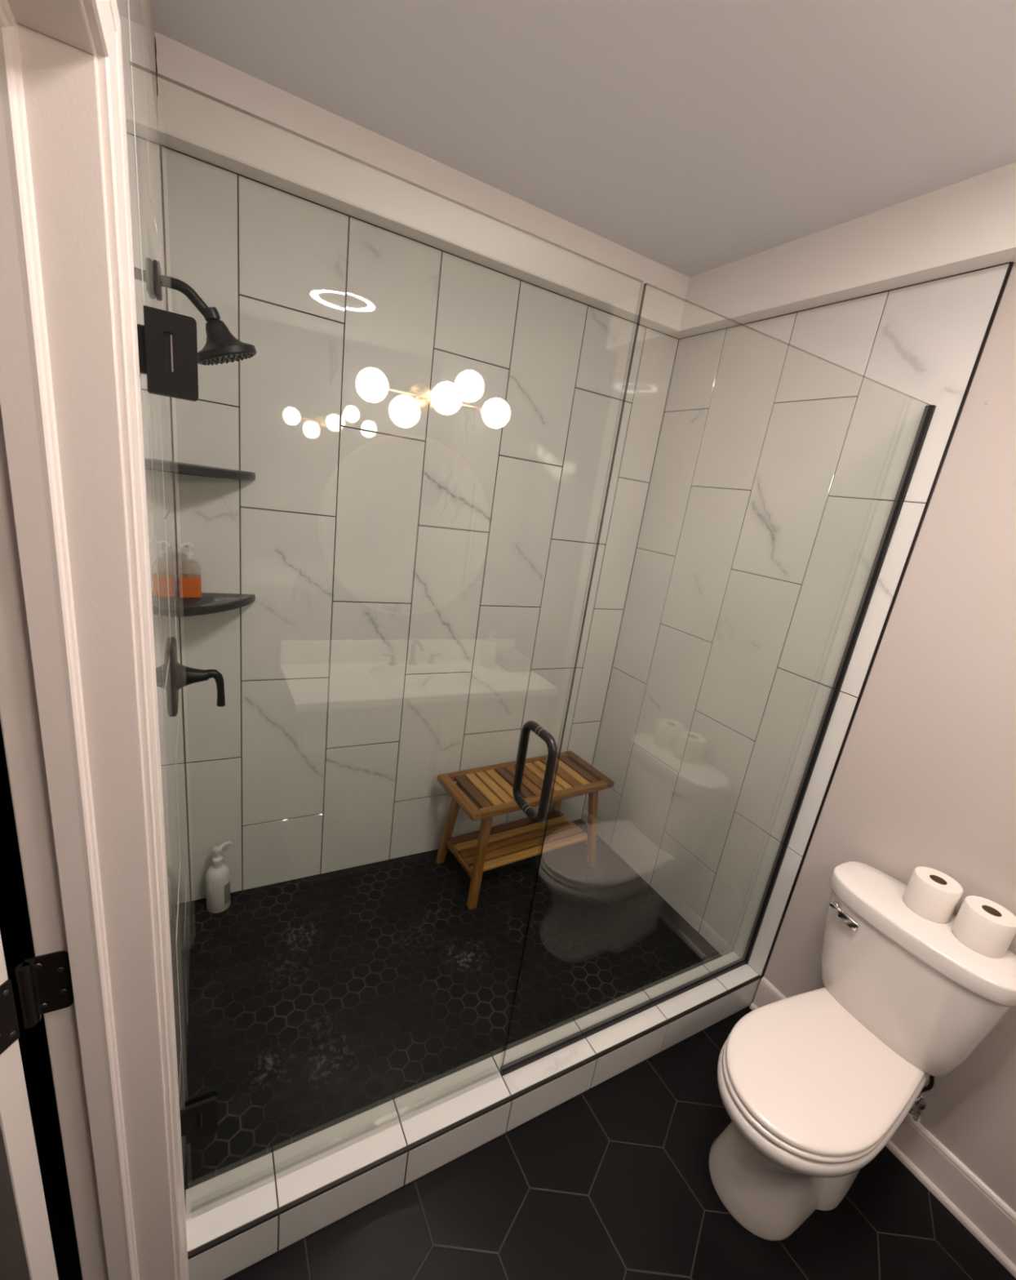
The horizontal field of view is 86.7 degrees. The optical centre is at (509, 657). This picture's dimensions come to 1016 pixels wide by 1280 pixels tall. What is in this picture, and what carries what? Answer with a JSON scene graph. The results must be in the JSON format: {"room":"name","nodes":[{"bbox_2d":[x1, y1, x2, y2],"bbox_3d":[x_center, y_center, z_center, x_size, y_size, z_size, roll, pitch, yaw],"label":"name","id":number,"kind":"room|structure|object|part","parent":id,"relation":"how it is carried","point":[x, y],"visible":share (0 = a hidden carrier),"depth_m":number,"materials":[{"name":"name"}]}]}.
{"room":"bathroom","nodes":[
{"label":"bathroom","id":0,"kind":"room"},
{"bbox_2d":[0,720,14,822],"bbox_3d":[-1.773,0.190,0.129,2.580,2.812,4.300,-1,19,-29],"label":"wall","id":1,"kind":"structure","parent":0,"point":[6,811],"depth_m":2.47,"materials":[{"name":"black paint"}]},
{"bbox_2d":[116,0,191,1185],"bbox_3d":[-0.858,-0.068,1.245,0.121,2.812,1.167,-1,19,-29],"label":"tiled wall","id":2,"kind":"structure","parent":0,"point":[137,28],"depth_m":1.11,"materials":[{"name":"tile"}]},
{"bbox_2d":[169,636,225,716],"bbox_3d":[-0.786,0.045,1.363,0.115,0.176,0.144,-1,19,-29],"label":"shower valve","id":3,"kind":"object","parent":2,"relation":"attached to","point":[181,676],"visible":1,"depth_m":1.33,"materials":[{"name":"black metal"}]},
{"bbox_3d":[-0.762,0.077,1.389,0.048,0.101,0.023,-1,19,-29],"label":"lever","id":4,"kind":"part","parent":3,"relation":"part of","materials":[{"name":"black metal"}]},
{"bbox_2d":[152,259,257,365],"bbox_3d":[-0.644,-0.716,1.150,0.188,0.167,0.126,-1,19,-29],"label":"shower","id":5,"kind":"object","parent":2,"relation":"attached to","point":[221,346],"visible":0.99,"depth_m":1.14,"materials":[{"name":"black metal"}]},
{"bbox_3d":[-0.670,-0.746,1.124,0.104,0.068,0.021,-1,19,-29],"label":"arm","id":6,"kind":"part","parent":5,"relation":"part of","materials":[{"name":"black metal"}]},
{"bbox_2d":[176,591,255,617],"bbox_3d":[-0.934,-0.170,1.730,0.228,0.026,0.228,-1,19,-29],"label":"corner shelf","id":7,"kind":"object","parent":2,"relation":"attached to","point":[209,602],"visible":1,"depth_m":1.70,"materials":[{"name":"black stone"}]},
{"bbox_2d":[178,542,201,598],"bbox_3d":[-1.013,-0.280,1.706,0.060,0.173,0.065,-1,19,-29],"label":"soap bottle","id":8,"kind":"object","parent":7,"relation":"on","point":[190,584],"visible":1,"depth_m":1.70,"materials":[{"name":"orange plastic"}]},
{"bbox_2d":[129,61,643,1215],"bbox_3d":[-0.240,0.274,1.098,0.797,2.034,0.142,-1,19,-29],"label":"shower door","id":9,"kind":"structure","parent":2,"relation":"attached to","point":[167,341],"depth_m":0.72,"materials":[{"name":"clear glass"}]},
{"bbox_3d":[0.057,0.268,1.266,0.022,0.227,0.142,-1,19,-29],"label":"handle","id":10,"kind":"part","parent":9,"relation":"part of","materials":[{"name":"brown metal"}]},
{"bbox_2d":[160,145,679,901],"bbox_3d":[-0.277,-0.295,2.271,2.150,2.812,0.121,-1,19,-29],"label":"wall","id":11,"kind":"structure","parent":0,"point":[427,434],"depth_m":2.05,"materials":[{"name":"tile"}]},
{"bbox_2d":[169,461,255,480],"bbox_3d":[-0.878,-0.555,1.613,0.228,0.026,0.228,-1,19,-29],"label":"corner shelf","id":12,"kind":"object","parent":11,"relation":"attached to","point":[180,468],"visible":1,"depth_m":1.56,"materials":[{"name":"black stone"}]},
{"bbox_2d":[160,144,1010,339],"bbox_3d":[0.188,-1.190,1.409,1.914,0.003,1.178,-1,19,-29],"label":"trim","id":13,"kind":"structure","parent":11,"relation":"attached to","point":[161,144],"depth_m":1.71,"materials":[{"name":"grey tile"}]},
{"bbox_2d":[184,818,722,1190],"bbox_3d":[-0.191,1.187,2.185,1.918,0.176,1.053,-1,19,-29],"label":"floor","id":14,"kind":"structure","parent":0,"point":[317,1002],"depth_m":1.95,"materials":[{"name":"black tile"}]},
{"bbox_2d":[205,840,232,913],"bbox_3d":[-1.121,0.845,2.079,0.094,0.277,0.083,-1,19,-29],"label":"lotion bottle","id":15,"kind":"object","parent":14,"relation":"on","point":[218,875],"visible":1,"depth_m":2.06,"materials":[{"name":"white plastic"}]},
{"bbox_2d":[224,880,230,905],"bbox_3d":[-1.098,0.909,2.099,0.009,0.090,0.052,6,17,-7],"label":"print","id":16,"kind":"object","parent":15,"relation":"attached to","point":[227,884],"depth_m":2.09,"materials":[{"name":"grey paper"}]},
{"bbox_2d":[435,751,614,909],"bbox_3d":[0.057,0.775,2.537,0.770,0.470,0.348,-3,20,-33],"label":"shower bench","id":17,"kind":"object","parent":14,"relation":"on","point":[575,777],"visible":0.93,"depth_m":2.47,"materials":[{"name":"brown wood"}]},
{"bbox_3d":[-0.271,0.760,2.482,0.103,0.440,0.047,11,17,10],"label":"leg","id":18,"kind":"part","parent":17,"relation":"part of","materials":[{"name":"brown wood"}]},
{"bbox_3d":[-0.215,0.900,2.402,0.024,0.027,0.275,-3,20,-33],"label":"shelf rail","id":19,"kind":"part","parent":17,"relation":"part of","materials":[{"name":"brown wood"}]},
{"bbox_3d":[-0.216,0.583,2.274,0.044,0.030,0.335,-3,20,-33],"label":"rail","id":20,"kind":"part","parent":17,"relation":"part of","materials":[{"name":"brown wood"}]},
{"bbox_3d":[-0.124,0.846,2.267,0.047,0.440,0.103,11,17,10],"label":"leg","id":21,"kind":"part","parent":17,"relation":"part of","materials":[{"name":"brown wood"}]},
{"bbox_3d":[0.007,0.521,2.591,0.682,0.031,0.036,-3,20,-33],"label":"rail","id":22,"kind":"part","parent":17,"relation":"part of","materials":[{"name":"brown wood"}]},
{"bbox_3d":[0.166,0.615,2.358,0.682,0.031,0.036,-3,20,-33],"label":"rail","id":23,"kind":"part","parent":17,"relation":"part of","materials":[{"name":"brown wood"}]},
{"bbox_3d":[0.255,0.732,2.827,0.047,0.440,0.112,14,18,19],"label":"leg","id":24,"kind":"part","parent":17,"relation":"part of","materials":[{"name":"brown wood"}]},
{"bbox_3d":[0.390,0.550,2.673,0.044,0.030,0.335,-3,20,-33],"label":"rail","id":25,"kind":"part","parent":17,"relation":"part of","materials":[{"name":"brown wood"}]},
{"bbox_3d":[0.400,0.817,2.614,0.112,0.440,0.047,8,17,0],"label":"leg","id":26,"kind":"part","parent":17,"relation":"part of","materials":[{"name":"brown wood"}]},
{"bbox_2d":[0,820,1015,1279],"bbox_3d":[-0.979,1.450,1.071,4.630,0.100,4.100,-1,19,-29],"label":"floor","id":27,"kind":"structure","parent":0,"point":[613,1181],"depth_m":1.44,"materials":[{"name":"tile"}]},
{"bbox_2d":[184,951,760,1279],"bbox_3d":[0.095,1.319,1.685,1.910,0.191,0.132,-1,19,-29],"label":"shower curb","id":28,"kind":"object","parent":27,"relation":"on","point":[225,1202],"visible":0.93,"depth_m":1.44,"materials":[{"name":"tile"}]},
{"bbox_2d":[187,975,761,1259],"bbox_3d":[0.139,1.252,1.609,1.908,0.009,0.010,-1,19,-29],"label":"trim","id":29,"kind":"structure","parent":28,"relation":"attached to","point":[302,1200],"depth_m":1.41,"materials":[{"name":"black metal"}]},
{"bbox_2d":[499,282,936,1075],"bbox_3d":[0.594,0.252,1.569,1.105,2.034,0.022,-1,19,-29],"label":"glass panel","id":30,"kind":"object","parent":28,"relation":"on","point":[929,411],"visible":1,"depth_m":1.69,"materials":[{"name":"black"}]},
{"bbox_2d":[708,861,1015,1240],"bbox_3d":[0.882,1.110,1.491,0.704,0.816,0.472,-1,19,-29],"label":"toilet","id":31,"kind":"object","parent":27,"relation":"on","point":[813,1085],"visible":0.98,"depth_m":1.43,"materials":[{"name":"white ceramic"}]},
{"bbox_3d":[0.820,1.122,1.460,0.549,0.016,0.364,-1,19,-29],"label":"seat","id":32,"kind":"part","parent":31,"relation":"part of","materials":[{"name":"white plastic"}]},
{"bbox_3d":[0.836,1.101,1.461,0.569,0.020,0.362,-1,19,-29],"label":"seat lid","id":33,"kind":"part","parent":31,"relation":"part of","materials":[{"name":"white plastic"}]},
{"bbox_3d":[0.988,0.759,1.586,0.024,0.038,0.090,-1,19,-29],"label":"flush lever","id":34,"kind":"part","parent":31,"relation":"part of","materials":[{"name":"silver metal"}]},
{"bbox_3d":[1.118,0.944,1.562,0.208,0.358,0.450,-1,19,-29],"label":"tank","id":35,"kind":"part","parent":31,"relation":"part of","materials":[{"name":"white ceramic"}]},
{"bbox_3d":[1.143,0.746,1.500,0.223,0.060,0.472,-1,19,-29],"label":"tank lid","id":36,"kind":"part","parent":31,"relation":"part of","materials":[{"name":"white ceramic"}]},
{"bbox_2d":[902,866,963,923],"bbox_3d":[1.186,0.664,1.512,0.112,0.100,0.112,-1,19,-29],"label":"toilet roll","id":37,"kind":"object","parent":31,"relation":"on","point":[931,894],"visible":1,"depth_m":1.48,"materials":[{"name":"white paper"}]},
{"bbox_2d":[951,895,1015,958],"bbox_3d":[1.244,0.703,1.410,0.112,0.100,0.112,-1,19,-29],"label":"toilet roll","id":38,"kind":"object","parent":31,"relation":"on","point":[983,925],"visible":1,"depth_m":1.38,"materials":[{"name":"white paper"}]},
{"bbox_2d":[151,0,1015,277],"bbox_3d":[0.565,-1.191,0.737,2.150,0.100,2.870,-1,19,-29],"label":"ceiling","id":39,"kind":"structure","parent":0,"point":[691,137],"depth_m":1.28,"materials":[{"name":"white paint"}]},
{"bbox_2d":[154,31,1015,338],"bbox_3d":[0.546,-1.051,0.780,1.914,0.197,2.631,-1,19,-29],"label":"wall","id":40,"kind":"structure","parent":0,"point":[969,224],"depth_m":1.62,"materials":[{"name":"white paint"}]},
{"bbox_2d":[581,262,1009,975],"bbox_3d":[0.911,-0.112,2.238,0.121,2.812,1.175,-1,19,-29],"label":"tiled wall","id":41,"kind":"structure","parent":0,"point":[779,467],"depth_m":2.04,"materials":[{"name":"tile"}]},
{"bbox_2d":[752,262,1014,1002],"bbox_3d":[1.127,0.170,1.753,0.007,2.515,0.008,-1,19,-29],"label":"trim","id":42,"kind":"structure","parent":41,"relation":"attached to","point":[1011,264],"depth_m":1.63,"materials":[{"name":"black metal"}]},
{"bbox_2d":[764,261,1015,1212],"bbox_3d":[1.557,0.321,1.116,0.118,2.812,1.557,-1,19,-29],"label":"wall","id":43,"kind":"structure","parent":0,"point":[925,775],"depth_m":1.52,"materials":[{"name":"beige paint"}]},
{"bbox_2d":[749,977,1015,1278],"bbox_3d":[1.298,1.525,1.488,0.026,0.145,1.449,-1,19,-29],"label":"baseboard","id":44,"kind":"structure","parent":43,"relation":"attached to","point":[984,1213],"depth_m":1.53,"materials":[{"name":"beige paint"}]},
{"bbox_2d":[909,1075,934,1122],"bbox_3d":[1.214,1.256,1.580,0.069,0.220,0.061,-1,19,-29],"label":"water supply valve","id":45,"kind":"object","parent":43,"relation":"attached to","point":[921,1104],"visible":0.48,"depth_m":1.57,"materials":[{"name":"silver metal"}]},
{"bbox_3d":[1.196,1.342,1.581,0.034,0.034,0.024,-1,19,-29],"label":"knob","id":46,"kind":"part","parent":45,"relation":"part of","materials":[{"name":"silver metal"}]},
{"bbox_3d":[-0.212,0.366,0.123,0.114,2.812,1.565,-1,19,-29],"label":"wall","id":47,"kind":"structure","parent":0,"visible":0},
{"bbox_2d":[0,932,73,1279],"bbox_3d":[-0.993,0.397,0.720,0.785,2.070,0.088,9,17,3],"label":"door","id":48,"kind":"structure","parent":47,"relation":"in","point":[44,982],"depth_m":0.73,"materials":[{"name":"white paint"}]},
{"bbox_2d":[0,0,177,1279],"bbox_3d":[-0.395,0.560,0.440,0.131,2.110,0.801,-1,19,-29],"label":"trim","id":49,"kind":"structure","parent":47,"relation":"attached to","point":[70,715],"depth_m":0.61,"materials":[{"name":"beige paint"}]},
{"bbox_2d":[83,0,189,1279],"bbox_3d":[-0.328,0.537,0.469,0.016,2.157,0.895,-1,19,-29],"label":"trim","id":50,"kind":"structure","parent":47,"relation":"attached to","point":[103,15],"depth_m":0.63,"materials":[{"name":"beige paint"}]}
]}

